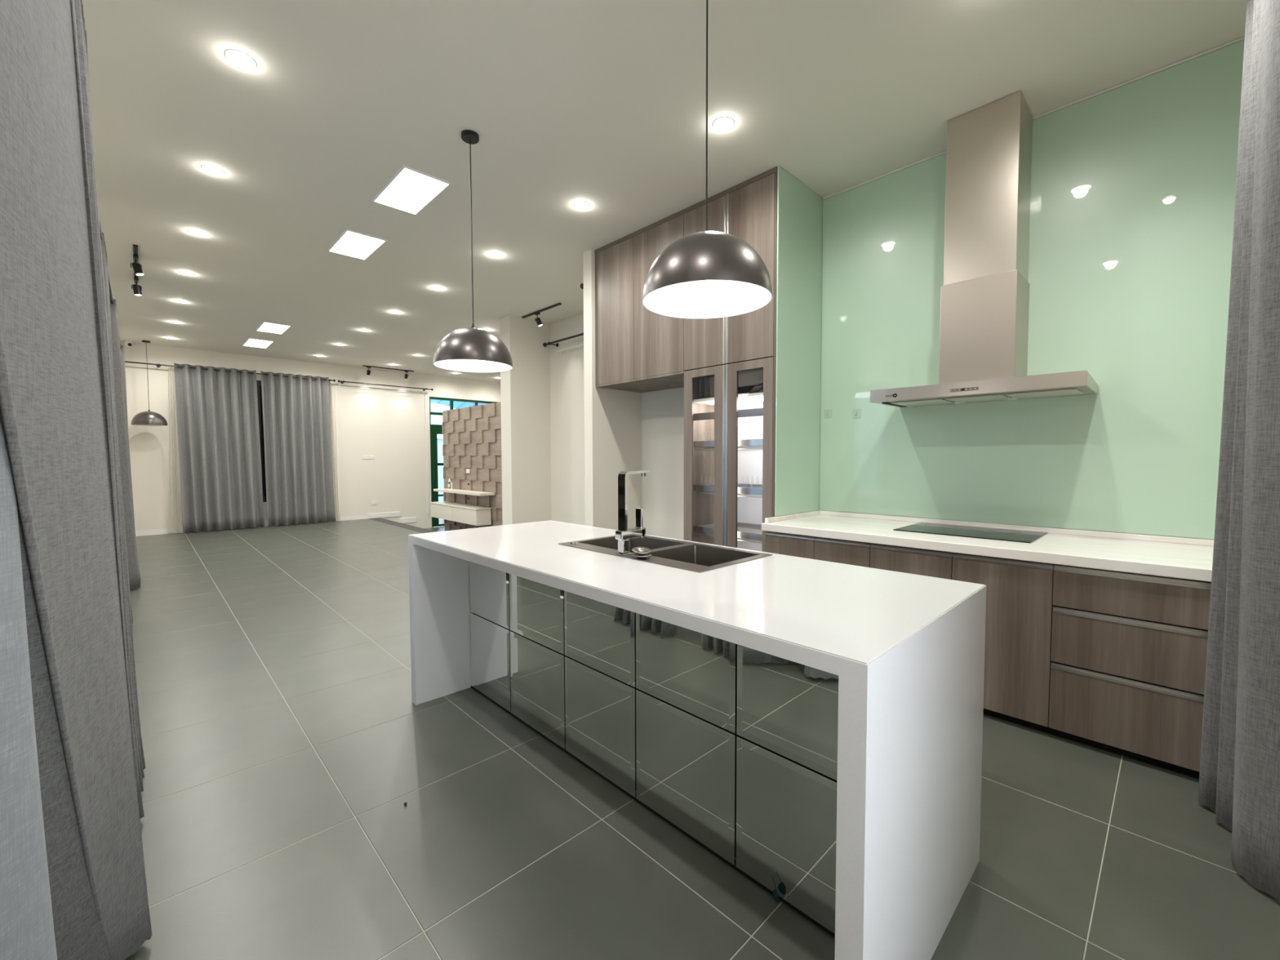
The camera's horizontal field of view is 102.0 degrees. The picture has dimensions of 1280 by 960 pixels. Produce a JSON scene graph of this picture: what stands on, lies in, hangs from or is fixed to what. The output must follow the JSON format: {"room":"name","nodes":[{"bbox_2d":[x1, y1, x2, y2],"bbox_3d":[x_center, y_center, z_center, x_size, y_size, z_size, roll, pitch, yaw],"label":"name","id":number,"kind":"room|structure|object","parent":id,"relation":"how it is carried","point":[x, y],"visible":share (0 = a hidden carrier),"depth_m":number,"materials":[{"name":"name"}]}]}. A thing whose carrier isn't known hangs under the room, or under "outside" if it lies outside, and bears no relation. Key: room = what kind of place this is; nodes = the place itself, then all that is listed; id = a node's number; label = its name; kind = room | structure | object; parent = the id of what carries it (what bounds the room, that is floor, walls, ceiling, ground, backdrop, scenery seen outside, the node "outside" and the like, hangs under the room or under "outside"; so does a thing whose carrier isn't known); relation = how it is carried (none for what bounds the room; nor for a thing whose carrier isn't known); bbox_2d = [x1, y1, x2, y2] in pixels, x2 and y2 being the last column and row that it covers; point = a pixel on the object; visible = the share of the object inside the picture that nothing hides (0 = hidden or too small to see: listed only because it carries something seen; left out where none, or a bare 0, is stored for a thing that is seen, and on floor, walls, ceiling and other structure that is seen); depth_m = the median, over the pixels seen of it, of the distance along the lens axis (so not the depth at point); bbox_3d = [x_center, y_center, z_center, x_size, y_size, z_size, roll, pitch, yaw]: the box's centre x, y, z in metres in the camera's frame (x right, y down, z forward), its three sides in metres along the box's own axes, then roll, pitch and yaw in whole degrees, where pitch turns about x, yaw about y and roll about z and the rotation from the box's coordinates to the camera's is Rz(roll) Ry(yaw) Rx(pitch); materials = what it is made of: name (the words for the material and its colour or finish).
{"room":"kitchen","nodes":[
{"label":"kitchen","id":0,"kind":"room"},
{"bbox_2d":[120,341,500,530],"bbox_3d":[-6.099,-0.559,11.162,7.600,3.705,0.160,-2,3,-44],"label":"wall","id":1,"kind":"structure","parent":0,"point":[389,426],"depth_m":11.05,"materials":[{"name":"beige paint"}]},
{"bbox_2d":[124,360,335,382],"bbox_3d":[-7.474,-1.990,9.554,3.284,0.056,0.164,-2,3,-44],"label":"curtain rod","id":2,"kind":"object","parent":1,"relation":"attached to","point":[157,365],"visible":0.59,"depth_m":9.23,"materials":[{"name":"black metal"}]},
{"bbox_2d":[167,366,180,533],"bbox_3d":[-8.137,-0.517,8.992,0.172,2.884,0.046,-2,3,-44],"label":"sheer curtain","id":3,"kind":"object","parent":2,"relation":"hanging from","point":[174,514],"visible":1,"depth_m":9.02,"materials":[{"name":"white fabric"}]},
{"bbox_2d":[173,362,265,533],"bbox_3d":[-7.585,-0.559,9.396,1.193,2.947,0.168,-2,3,-44],"label":"curtain","id":4,"kind":"object","parent":2,"relation":"hanging from","point":[217,415],"visible":1,"depth_m":9.37,"materials":[{"name":"grey fabric"}]},
{"bbox_2d":[260,370,335,526],"bbox_3d":[-6.721,-0.596,10.227,1.170,2.947,0.165,-2,3,-44],"label":"curtain","id":5,"kind":"object","parent":2,"relation":"hanging from","point":[297,433],"visible":1,"depth_m":10.22,"materials":[{"name":"grey fabric"}]},
{"bbox_2d":[328,381,340,520],"bbox_3d":[-6.330,-0.595,10.730,0.150,2.884,0.047,-2,3,-44],"label":"sheer curtain","id":6,"kind":"object","parent":2,"relation":"hanging from","point":[335,481],"visible":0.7,"depth_m":10.75,"materials":[{"name":"white fabric"}]},
{"bbox_2d":[135,514,368,536],"bbox_3d":[-7.345,0.852,9.895,3.960,0.100,0.016,-2,3,-44],"label":"baseboard","id":7,"kind":"structure","parent":1,"relation":"attached to","point":[164,531],"depth_m":9.04,"materials":[{"name":"white plastic"}]},
{"bbox_2d":[256,380,266,502],"bbox_3d":[-7.336,-0.738,9.972,2.060,2.330,0.107,-2,3,-44],"label":"window","id":8,"kind":"structure","parent":1,"relation":"in","point":[258,382],"depth_m":10.02,"materials":[{"name":"black"}]},
{"bbox_2d":[259,386,266,497],"bbox_3d":[-7.367,-0.743,10.005,2.040,2.318,0.015,-2,3,-44],"label":"roller shutter","id":9,"kind":"object","parent":8,"relation":"attached to","point":[261,406],"depth_m":10.05,"materials":[{"name":"black"}]},
{"bbox_2d":[362,455,374,458],"bbox_3d":[-5.889,-0.496,11.248,0.230,0.053,0.009,-2,3,-44],"label":"wall socket","id":10,"kind":"object","parent":1,"relation":"attached to","point":[363,456],"visible":1,"depth_m":11.24,"materials":[{"name":"white plastic"}]},
{"bbox_2d":[334,385,428,514],"bbox_3d":[-5.650,-0.583,11.474,1.880,2.825,0.012,-2,3,-44],"label":"trim","id":11,"kind":"structure","parent":1,"relation":"attached to","point":[335,386],"depth_m":11.21,"materials":[{"name":"white plastic"}]},
{"bbox_2d":[339,383,424,392],"bbox_3d":[-5.627,-2.014,11.399,1.780,0.056,0.069,-2,3,-44],"label":"curtain rod","id":12,"kind":"object","parent":1,"relation":"attached to","point":[340,384],"visible":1,"depth_m":11.34,"materials":[{"name":"white plastic"}]},
{"bbox_2d":[337,380,433,391],"bbox_3d":[-5.555,-2.069,11.401,1.974,0.056,0.164,-2,3,-44],"label":"curtain rod","id":13,"kind":"object","parent":1,"relation":"attached to","point":[343,381],"visible":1,"depth_m":11.29,"materials":[{"name":"black metal"}]},
{"bbox_2d":[367,511,416,523],"bbox_3d":[-5.548,0.856,11.627,1.030,0.265,0.016,-2,3,-44],"label":"trim","id":14,"kind":"structure","parent":1,"relation":"attached to","point":[393,513],"depth_m":11.62,"materials":[{"name":"white plastic"}]},
{"bbox_2d":[429,396,497,527],"bbox_3d":[-4.314,-0.442,12.845,1.784,3.080,0.060,-2,3,-44],"label":"door","id":15,"kind":"structure","parent":1,"relation":"in","point":[435,429],"depth_m":12.30,"materials":[{"name":"green metal"}]},
{"bbox_2d":[423,526,444,531],"bbox_3d":[-2.667,1.153,10.717,3.460,0.305,5.740,-2,3,-44],"label":"floor","id":16,"kind":"structure","parent":0,"point":[440,528],"depth_m":11.95,"materials":[{"name":"beige tile"}]},
{"bbox_2d":[430,399,486,408],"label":"window","id":17,"kind":"structure","parent":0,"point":[456,405],"depth_m":14.65,"materials":[{"name":"blue glass"}]},
{"bbox_2d":[442,401,502,530],"bbox_3d":[-2.812,-0.086,9.667,0.166,2.630,3.720,-2,3,-44],"label":"wall","id":18,"kind":"structure","parent":0,"point":[472,435],"depth_m":9.94,"materials":[{"name":"brown"}]},
{"bbox_2d":[430,501,491,525],"bbox_3d":[-3.531,0.637,10.114,0.290,0.310,2.040,-2,3,-44],"label":"media cabinet","id":19,"kind":"object","parent":18,"relation":"attached to","point":[474,515],"visible":1,"depth_m":9.74,"materials":[{"name":"beige paint"}]},
{"bbox_2d":[433,488,494,496],"bbox_3d":[-3.425,0.227,9.984,0.290,0.044,2.010,-2,3,-44],"label":"floating shelf","id":20,"kind":"object","parent":18,"relation":"attached to","point":[442,490],"visible":1,"depth_m":9.68,"materials":[{"name":"beige paint"}]},
{"bbox_2d":[447,478,453,489],"bbox_3d":[-3.769,0.081,10.300,0.060,0.223,0.170,-2,3,-44],"label":"ornament","id":21,"kind":"object","parent":20,"relation":"on","point":[449,481],"visible":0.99,"depth_m":10.29,"materials":[{"name":"white ceramic"}]},
{"bbox_2d":[499,315,551,524],"bbox_3d":[-1.636,-0.639,7.465,0.650,3.255,0.268,-2,3,-44],"label":"pillar","id":22,"kind":"structure","parent":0,"point":[525,388],"depth_m":7.31,"materials":[{"name":"beige paint"}]},
{"bbox_2d":[549,312,585,524],"bbox_3d":[-0.483,-0.615,6.824,0.120,3.255,2.792,-2,3,-44],"label":"wall","id":23,"kind":"structure","parent":0,"point":[566,369],"depth_m":7.28,"materials":[{"name":"beige paint"}]},
{"bbox_2d":[542,333,583,346],"bbox_3d":[-0.714,-1.901,6.795,0.171,0.062,1.786,-2,3,-44],"label":"curtain rod","id":24,"kind":"object","parent":23,"relation":"attached to","point":[544,344],"visible":0.49,"depth_m":7.12,"materials":[{"name":"black metal"}]},
{"bbox_2d":[555,343,583,354],"bbox_3d":[-0.630,-1.785,6.769,0.094,0.056,1.520,-2,3,-44],"label":"curtain rod","id":25,"kind":"object","parent":23,"relation":"attached to","point":[561,350],"visible":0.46,"depth_m":7.12,"materials":[{"name":"white plastic"}]},
{"bbox_2d":[81,0,1246,382],"bbox_3d":[-1.715,-2.283,6.412,7.840,0.120,13.060,-2,3,-44],"label":"ceiling","id":26,"kind":"structure","parent":0,"point":[601,104],"depth_m":3.01,"materials":[{"name":"white paint"}]},
{"bbox_2d":[123,339,132,346],"bbox_3d":[-8.420,-2.241,8.527,0.100,0.104,0.116,-2,3,-44],"label":"security camera","id":27,"kind":"object","parent":26,"relation":"attached to","point":[127,343],"visible":1,"depth_m":8.50,"materials":[{"name":"white plastic"}]},
{"bbox_2d":[133,244,137,284],"bbox_3d":[-5.068,-2.152,5.214,0.032,0.019,1.372,-2,3,-44],"label":"track","id":28,"kind":"object","parent":26,"relation":"attached to","point":[135,246],"visible":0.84,"depth_m":4.85,"materials":[{"name":"black metal"}]},
{"bbox_2d":[131,277,142,295],"bbox_3d":[-5.394,-2.068,5.557,0.081,0.173,0.080,-2,3,-44],"label":"track spotlight","id":29,"kind":"object","parent":28,"relation":"attached to","point":[137,289],"visible":1,"depth_m":5.54,"materials":[{"name":"black metal"}]},
{"bbox_2d":[130,254,144,275],"bbox_3d":[-4.799,-2.043,4.949,0.093,0.175,0.081,-2,3,-44],"label":"track spotlight","id":30,"kind":"object","parent":28,"relation":"attached to","point":[137,267],"visible":1,"depth_m":4.93,"materials":[{"name":"black metal"}]},
{"bbox_2d":[131,340,168,426],"bbox_3d":[-8.149,-1.603,8.588,0.444,1.386,0.444,-2,3,-44],"label":"dome pendant","id":31,"kind":"object","parent":26,"relation":"hanging from","point":[148,418],"visible":1,"depth_m":8.51,"materials":[{"name":"grey paint"}]},
{"bbox_2d":[173,299,186,302],"bbox_3d":[-5.700,-2.207,6.423,0.126,0.008,0.126,-2,3,-44],"label":"recessed light","id":32,"kind":"object","parent":26,"relation":"in","point":[175,300],"visible":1,"depth_m":6.41,"materials":[{"name":"white ceramic"}]},
{"bbox_2d":[178,271,195,275],"bbox_3d":[-4.763,-2.168,5.451,0.126,0.008,0.126,-2,3,-44],"label":"recessed light","id":33,"kind":"object","parent":26,"relation":"in","point":[180,272],"visible":1,"depth_m":5.44,"materials":[{"name":"white ceramic"}]},
{"bbox_2d":[187,229,206,235],"bbox_3d":[-3.825,-2.130,4.478,0.126,0.008,0.126,-2,3,-44],"label":"recessed light","id":34,"kind":"object","parent":26,"relation":"in","point":[193,232],"visible":1,"depth_m":4.46,"materials":[{"name":"white plastic"}]},
{"bbox_2d":[200,164,224,175],"bbox_3d":[-2.888,-2.091,3.506,0.126,0.008,0.126,-2,3,-44],"label":"recessed light","id":35,"kind":"object","parent":26,"relation":"in","point":[210,169],"visible":1,"depth_m":3.49,"materials":[{"name":"white plastic"}]},
{"bbox_2d":[224,48,256,68],"bbox_3d":[-1.951,-2.052,2.534,0.126,0.008,0.126,-2,3,-44],"label":"recessed light","id":36,"kind":"object","parent":26,"relation":"in","point":[238,58],"visible":1,"depth_m":2.52,"materials":[{"name":"white plastic"}]},
{"bbox_2d":[242,337,274,348],"bbox_3d":[-6.439,-2.303,8.739,0.336,0.012,0.729,-2,3,-44],"label":"recessed light","id":37,"kind":"object","parent":26,"relation":"in","point":[251,342],"visible":1,"depth_m":8.71,"materials":[{"name":"white ceramic"}]},
{"bbox_2d":[255,321,291,334],"bbox_3d":[-5.463,-2.262,7.723,0.331,0.012,0.679,-2,3,-44],"label":"recessed light","id":38,"kind":"object","parent":26,"relation":"in","point":[265,326],"visible":1,"depth_m":7.69,"materials":[{"name":"white ceramic"}]},
{"bbox_2d":[327,228,386,260],"bbox_3d":[-2.591,-2.143,4.741,0.326,0.012,0.622,-2,3,-44],"label":"recessed light","id":39,"kind":"object","parent":26,"relation":"in","point":[351,243],"visible":1,"depth_m":4.71,"materials":[{"name":"white plastic"}]},
{"bbox_2d":[362,365,413,372],"bbox_3d":[-5.426,-2.406,11.209,1.042,0.019,0.032,-2,3,-44],"label":"track","id":40,"kind":"object","parent":26,"relation":"attached to","point":[362,366],"visible":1,"depth_m":11.19,"materials":[{"name":"black metal"}]},
{"bbox_2d":[366,366,370,375],"bbox_3d":[-5.731,-2.296,10.946,0.080,0.174,0.097,-2,3,-44],"label":"track spotlight","id":41,"kind":"object","parent":40,"relation":"attached to","point":[368,371],"visible":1,"depth_m":10.93,"materials":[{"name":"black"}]},
{"bbox_2d":[404,370,408,378],"bbox_3d":[-5.176,-2.321,11.480,0.080,0.174,0.097,-2,3,-44],"label":"track spotlight","id":42,"kind":"object","parent":40,"relation":"attached to","point":[406,375],"visible":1,"depth_m":11.45,"materials":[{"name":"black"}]},
{"bbox_2d":[372,164,451,215],"bbox_3d":[-1.680,-2.105,3.795,0.326,0.012,0.649,-2,3,-44],"label":"recessed light","id":43,"kind":"object","parent":26,"relation":"in","point":[410,190],"visible":1,"depth_m":3.76,"materials":[{"name":"white plastic"}]},
{"bbox_2d":[431,286,443,289],"bbox_3d":[-2.326,-2.196,5.952,0.126,0.008,0.126,-2,3,-44],"label":"recessed light","id":44,"kind":"object","parent":26,"relation":"in","point":[433,287],"visible":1,"depth_m":5.94,"materials":[{"name":"white ceramic"}]},
{"bbox_2d":[433,129,512,372],"bbox_3d":[-1.025,-1.392,3.164,0.466,1.386,0.466,-2,3,-44],"label":"dome pendant","id":45,"kind":"object","parent":26,"relation":"hanging from","point":[467,349],"visible":1,"depth_m":3.07,"materials":[{"name":"grey paint"}]},
{"bbox_2d":[488,252,502,257],"bbox_3d":[-1.388,-2.157,4.979,0.126,0.008,0.126,-2,3,-44],"label":"recessed light","id":46,"kind":"object","parent":26,"relation":"in","point":[491,254],"visible":1,"depth_m":4.96,"materials":[{"name":"white ceramic"}]},
{"bbox_2d":[521,302,561,318],"bbox_3d":[-1.311,-2.232,6.846,0.032,0.019,0.892,-2,3,-44],"label":"track","id":47,"kind":"object","parent":26,"relation":"attached to","point":[558,304],"visible":1,"depth_m":6.79,"materials":[{"name":"black metal"}]},
{"bbox_2d":[534,312,542,326],"bbox_3d":[-1.353,-2.136,6.907,0.106,0.174,0.078,0,2,3],"label":"track spotlight","id":48,"kind":"object","parent":47,"relation":"attached to","point":[537,319],"visible":1,"depth_m":6.88,"materials":[{"name":"black metal"}]},
{"bbox_2d":[573,200,590,208],"bbox_3d":[-0.450,-2.119,4.005,0.126,0.008,0.126,-2,3,-44],"label":"recessed light","id":49,"kind":"object","parent":26,"relation":"in","point":[580,205],"visible":1,"depth_m":3.99,"materials":[{"name":"white plastic"}]},
{"bbox_2d":[642,0,772,319],"bbox_3d":[0.239,-1.339,1.853,0.466,1.386,0.466,-2,3,-44],"label":"dome pendant","id":50,"kind":"object","parent":26,"relation":"hanging from","point":[705,274],"visible":1,"depth_m":1.76,"materials":[{"name":"grey paint"}]},
{"bbox_2d":[712,116,733,130],"bbox_3d":[0.488,-2.080,3.033,0.126,0.008,0.126,-2,3,-44],"label":"recessed light","id":51,"kind":"object","parent":26,"relation":"in","point":[722,123],"visible":1,"depth_m":3.02,"materials":[{"name":"white ceramic"}]},
{"bbox_2d":[124,517,1279,959],"bbox_3d":[-2.678,1.240,5.625,5.140,0.342,13.060,-2,3,-44],"label":"floor","id":52,"kind":"structure","parent":0,"point":[286,743],"depth_m":1.83,"materials":[{"name":"grey tile"}]},
{"bbox_2d":[582,248,641,529],"bbox_3d":[-0.048,-0.555,5.393,1.240,3.255,0.124,-2,3,-44],"label":"wall pier","id":53,"kind":"object","parent":52,"relation":"on","point":[612,417],"visible":0.36,"depth_m":5.04,"materials":[{"name":"beige paint"}]},
{"bbox_2d":[408,520,986,959],"bbox_3d":[-0.066,0.759,2.208,0.900,0.900,2.408,-2,3,-44],"label":"kitchen island","id":54,"kind":"object","parent":52,"relation":"on","point":[815,726],"visible":0.84,"depth_m":1.57,"materials":[{"name":"white stone"}]},
{"bbox_2d":[408,520,986,684],"bbox_3d":[-0.067,0.330,2.190,0.900,0.041,2.408,-2,3,-44],"label":"island countertop","id":55,"kind":"structure","parent":54,"relation":"on","point":[855,623],"depth_m":1.55,"materials":[{"name":"white stone"}]},
{"bbox_2d":[614,469,649,555],"bbox_3d":[-0.031,0.132,2.188,0.165,0.348,0.052,-2,3,-44],"label":"mixer tap","id":56,"kind":"object","parent":55,"relation":"on","point":[623,534],"visible":1,"depth_m":2.15,"materials":[{"name":"silver metal"}]},
{"bbox_2d":[558,535,772,573],"bbox_3d":[0.082,0.397,2.285,0.468,0.207,0.853,-2,3,-44],"label":"sink","id":57,"kind":"object","parent":55,"relation":"in","point":[685,555],"visible":0.37,"depth_m":2.31,"materials":[{"name":"grey metal"}]},
{"bbox_2d":[631,553,651,558],"bbox_3d":[0.007,0.303,2.073,0.080,0.014,0.080,-2,3,-44],"label":"strainer","id":58,"kind":"object","parent":57,"relation":"on","point":[637,555],"visible":0.88,"depth_m":2.07,"materials":[{"name":"grey metal"}]},
{"bbox_2d":[631,546,651,554],"bbox_3d":[0.007,0.284,2.082,0.080,0.022,0.078,-1,3,-25],"label":"strainer","id":59,"kind":"object","parent":58,"relation":"on","point":[641,550],"visible":1,"depth_m":2.09,"materials":[{"name":"grey metal"}]},
{"bbox_2d":[594,166,815,551],"bbox_3d":[0.466,-0.515,4.452,0.610,3.253,1.940,-2,3,-44],"label":"pantry cabinet","id":60,"kind":"object","parent":52,"relation":"on","point":[730,409],"visible":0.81,"depth_m":3.87,"materials":[{"name":"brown wood"}]},
{"bbox_2d":[693,391,763,406],"bbox_3d":[0.857,-0.625,4.054,0.556,0.020,0.789,-2,3,-44],"label":"shelf","id":61,"kind":"object","parent":60,"relation":"attached to","point":[744,398],"depth_m":4.03,"materials":[{"name":"beige paint"}]},
{"bbox_2d":[696,533,762,543],"bbox_3d":[0.760,0.452,4.004,0.120,0.006,0.743,-2,3,-44],"label":"shelf","id":62,"kind":"object","parent":60,"relation":"on","point":[698,535],"depth_m":3.92,"materials":[{"name":"silver metal"}]},
{"bbox_2d":[696,492,762,497],"bbox_3d":[0.759,0.118,3.990,0.120,0.006,0.743,-2,3,-44],"label":"shelf","id":63,"kind":"object","parent":60,"relation":"on","point":[698,494],"depth_m":3.97,"materials":[{"name":"silver metal"}]},
{"bbox_2d":[696,448,762,449],"bbox_3d":[0.758,-0.237,3.974,0.120,0.006,0.743,-2,3,-44],"label":"shelf","id":64,"kind":"object","parent":60,"relation":"on","point":[696,448],"depth_m":3.94,"materials":[{"name":"glass"}]},
{"bbox_2d":[751,396,763,401],"bbox_3d":[0.897,-0.594,3.814,0.150,0.019,0.150,-2,3,-44],"label":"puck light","id":65,"kind":"object","parent":60,"relation":"attached to","point":[753,398],"depth_m":3.77,"materials":[{"name":"white"}]},
{"bbox_2d":[771,875,779,902],"bbox_3d":[0.396,1.200,1.516,0.006,0.070,0.031,-2,3,-38],"label":"leaf","id":66,"kind":"object","parent":52,"relation":"on","point":[776,897],"visible":1,"depth_m":1.51,"materials":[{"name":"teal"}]},
{"bbox_2d":[764,531,815,559],"bbox_3d":[1.234,0.739,3.622,0.765,0.811,0.348,-2,3,-44],"label":"base cabinet","id":67,"kind":"object","parent":52,"relation":"on","point":[784,544],"visible":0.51,"depth_m":3.34,"materials":[{"name":"brown wood"}]},
{"bbox_2d":[813,537,871,567],"bbox_3d":[1.474,0.749,3.373,0.765,0.811,0.340,-2,3,-44],"label":"base cabinet","id":68,"kind":"object","parent":52,"relation":"on","point":[834,550],"visible":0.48,"depth_m":3.09,"materials":[{"name":"brown wood"}]},
{"bbox_2d":[870,542,953,579],"bbox_3d":[1.737,0.760,3.100,0.765,0.811,0.416,-2,3,-44],"label":"base cabinet","id":69,"kind":"object","parent":52,"relation":"on","point":[927,562],"visible":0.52,"depth_m":2.81,"materials":[{"name":"brown wood"}]},
{"bbox_2d":[951,552,1054,733],"bbox_3d":[2.025,0.772,2.801,0.765,0.811,0.409,-2,3,-44],"label":"base cabinet","id":70,"kind":"object","parent":52,"relation":"on","point":[1020,593],"visible":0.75,"depth_m":2.49,"materials":[{"name":"brown wood"}]},
{"bbox_2d":[1048,564,1211,777],"bbox_3d":[2.454,0.790,2.356,0.765,0.811,0.826,-2,3,-44],"label":"base cabinet","id":71,"kind":"object","parent":52,"relation":"on","point":[1128,658],"visible":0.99,"depth_m":2.20,"materials":[{"name":"brown wood"}]},
{"bbox_2d":[761,510,1213,582],"bbox_3d":[1.921,0.320,2.883,0.796,0.080,2.378,-2,3,-44],"label":"countertop","id":72,"kind":"structure","parent":71,"relation":"on","point":[1180,557],"depth_m":2.65,"materials":[{"name":"white stone"}]},
{"bbox_2d":[893,522,1047,542],"bbox_3d":[1.924,0.300,3.036,0.490,0.007,0.667,-2,3,-44],"label":"induction hob","id":73,"kind":"object","parent":72,"relation":"in","point":[998,534],"visible":1,"depth_m":2.99,"materials":[{"name":"black glass"}]},
{"bbox_2d":[774,166,823,516],"bbox_3d":[1.155,-0.935,3.743,0.626,2.355,0.012,-2,3,-44],"label":"wall","id":74,"kind":"structure","parent":0,"point":[799,208],"depth_m":3.71,"materials":[{"name":"green paint"}]},
{"bbox_2d":[819,241,822,457],"bbox_3d":[1.379,-0.940,3.955,0.008,2.340,0.008,-2,3,-44],"label":"trim","id":75,"kind":"structure","parent":74,"relation":"attached to","point":[822,242],"depth_m":3.96,"materials":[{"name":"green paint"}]},
{"bbox_2d":[641,356,1209,539],"bbox_3d":[1.570,-0.494,3.861,0.140,3.255,4.328,-2,3,-44],"label":"wall","id":76,"kind":"structure","parent":0,"point":[662,411],"depth_m":5.16,"materials":[{"name":"beige paint"}]},
{"bbox_2d":[595,213,685,392],"bbox_3d":[0.180,-1.513,4.713,0.610,1.277,1.108,-2,3,-44],"label":"upper cabinet","id":77,"kind":"object","parent":76,"relation":"attached to","point":[637,348],"visible":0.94,"depth_m":4.54,"materials":[{"name":"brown wood"}]},
{"bbox_2d":[819,40,1244,539],"bbox_3d":[2.203,-0.904,3.103,0.011,2.342,2.362,-2,3,-44],"label":"glass","id":78,"kind":"object","parent":76,"relation":"attached to","point":[1133,184],"visible":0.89,"depth_m":2.86,"materials":[{"name":"green glass"}]},
{"bbox_2d":[823,408,831,418],"bbox_3d":[1.415,-0.500,3.917,0.021,0.065,0.060,-2,3,-44],"label":"electrical outlet","id":79,"kind":"object","parent":78,"relation":"attached to","point":[828,413],"visible":1,"depth_m":3.92,"materials":[{"name":"green"}]},
{"bbox_2d":[853,408,861,417],"bbox_3d":[1.568,-0.483,3.758,0.021,0.065,0.060,-2,3,-44],"label":"electrical outlet","id":80,"kind":"object","parent":78,"relation":"attached to","point":[856,412],"visible":1,"depth_m":3.76,"materials":[{"name":"green plastic"}]},
{"bbox_2d":[870,90,1097,407],"bbox_3d":[1.953,-1.274,2.980,0.494,1.619,1.023,-2,3,-44],"label":"hood","id":81,"kind":"object","parent":78,"relation":"attached to","point":[984,293],"visible":1,"depth_m":2.90,"materials":[{"name":"silver metal"}]},
{"bbox_2d":[822,35,1244,199],"bbox_3d":[2.203,-2.083,3.048,0.013,0.013,2.371,-2,3,-44],"label":"trim","id":82,"kind":"structure","parent":76,"relation":"attached to","point":[1237,40],"depth_m":2.78,"materials":[{"name":"white plastic"}]},
{"bbox_3d":[-4.447,-0.452,3.851,0.160,3.305,12.980,-2,3,-44],"label":"wall","id":83,"kind":"structure","parent":0,"visible":0},
{"bbox_2d":[98,216,121,348],"bbox_3d":[-4.144,-1.681,3.824,0.316,0.056,10.741,-2,3,-44],"label":"curtain rod","id":84,"kind":"object","parent":83,"relation":"attached to","point":[111,299],"visible":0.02,"depth_m":4.61,"materials":[{"name":"black metal"}]},
{"bbox_2d":[0,422,57,959],"bbox_3d":[-1.011,-0.137,0.663,0.147,2.774,0.700,-2,3,-31],"label":"curtain","id":85,"kind":"object","parent":84,"relation":"hanging from","point":[27,932],"visible":0.95,"depth_m":0.88,"materials":[{"name":"fabric"}]},
{"bbox_2d":[0,0,152,959],"bbox_3d":[-1.235,-0.180,0.992,0.238,2.854,1.390,-2,3,-33],"label":"linen curtain","id":86,"kind":"object","parent":84,"relation":"hanging from","point":[53,413],"visible":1,"depth_m":1.09,"materials":[{"name":"grey fabric"}]},
{"bbox_2d":[74,0,145,818],"bbox_3d":[-1.989,-0.214,1.910,0.161,2.859,0.725,-2,3,-44],"label":"linen curtain","id":87,"kind":"object","parent":84,"relation":"hanging from","point":[140,763],"visible":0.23,"depth_m":1.82,"materials":[{"name":"grey fabric"}]},
{"bbox_2d":[100,232,133,622],"bbox_3d":[-3.912,-0.291,3.838,0.136,2.859,0.726,-2,3,-44],"label":"linen curtain","id":88,"kind":"object","parent":84,"relation":"hanging from","point":[104,260],"visible":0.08,"depth_m":3.74,"materials":[{"name":"grey fabric"}]},
{"bbox_2d":[109,298,140,589],"bbox_3d":[-5.272,-0.349,5.289,0.172,2.859,0.646,-2,3,-44],"label":"linen curtain","id":89,"kind":"object","parent":84,"relation":"hanging from","point":[132,557],"visible":0.67,"depth_m":5.13,"materials":[{"name":"grey fabric"}]},
{"bbox_2d":[120,345,134,519],"bbox_3d":[-7.315,-0.433,7.380,0.122,2.859,0.702,-2,3,-44],"label":"linen curtain","id":90,"kind":"object","parent":84,"relation":"hanging from","point":[122,357],"visible":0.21,"depth_m":7.17,"materials":[{"name":"grey fabric"}]},
{"label":"outside","id":91,"kind":"structure","parent":0,"visible":0},
{"bbox_2d":[439,518,444,524],"bbox_3d":[-8.394,1.132,15.270,15.000,0.190,8.840,-2,3,-44],"label":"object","id":92,"kind":"structure","parent":91,"point":[441,521],"depth_m":13.75,"materials":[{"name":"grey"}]},
{"bbox_2d":[430,402,455,501],"bbox_3d":[-7.096,-0.986,18.514,8.500,3.760,0.450,-2,3,-44],"label":"house","id":93,"kind":"structure","parent":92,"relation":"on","point":[434,407],"depth_m":18.40,"materials":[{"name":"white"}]},
{"bbox_3d":[2.203,-1.703,1.601,1.391,0.056,0.266,-2,3,-44],"label":"curtain rod","id":94,"kind":"object","parent":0,"visible":0},
{"bbox_2d":[1197,0,1279,902],"bbox_3d":[1.989,-0.262,1.643,0.760,2.962,0.221,-2,3,-44],"label":"linen curtain","id":95,"kind":"object","parent":94,"relation":"hanging from","point":[1239,774],"visible":1,"depth_m":1.57,"materials":[{"name":"grey fabric"}]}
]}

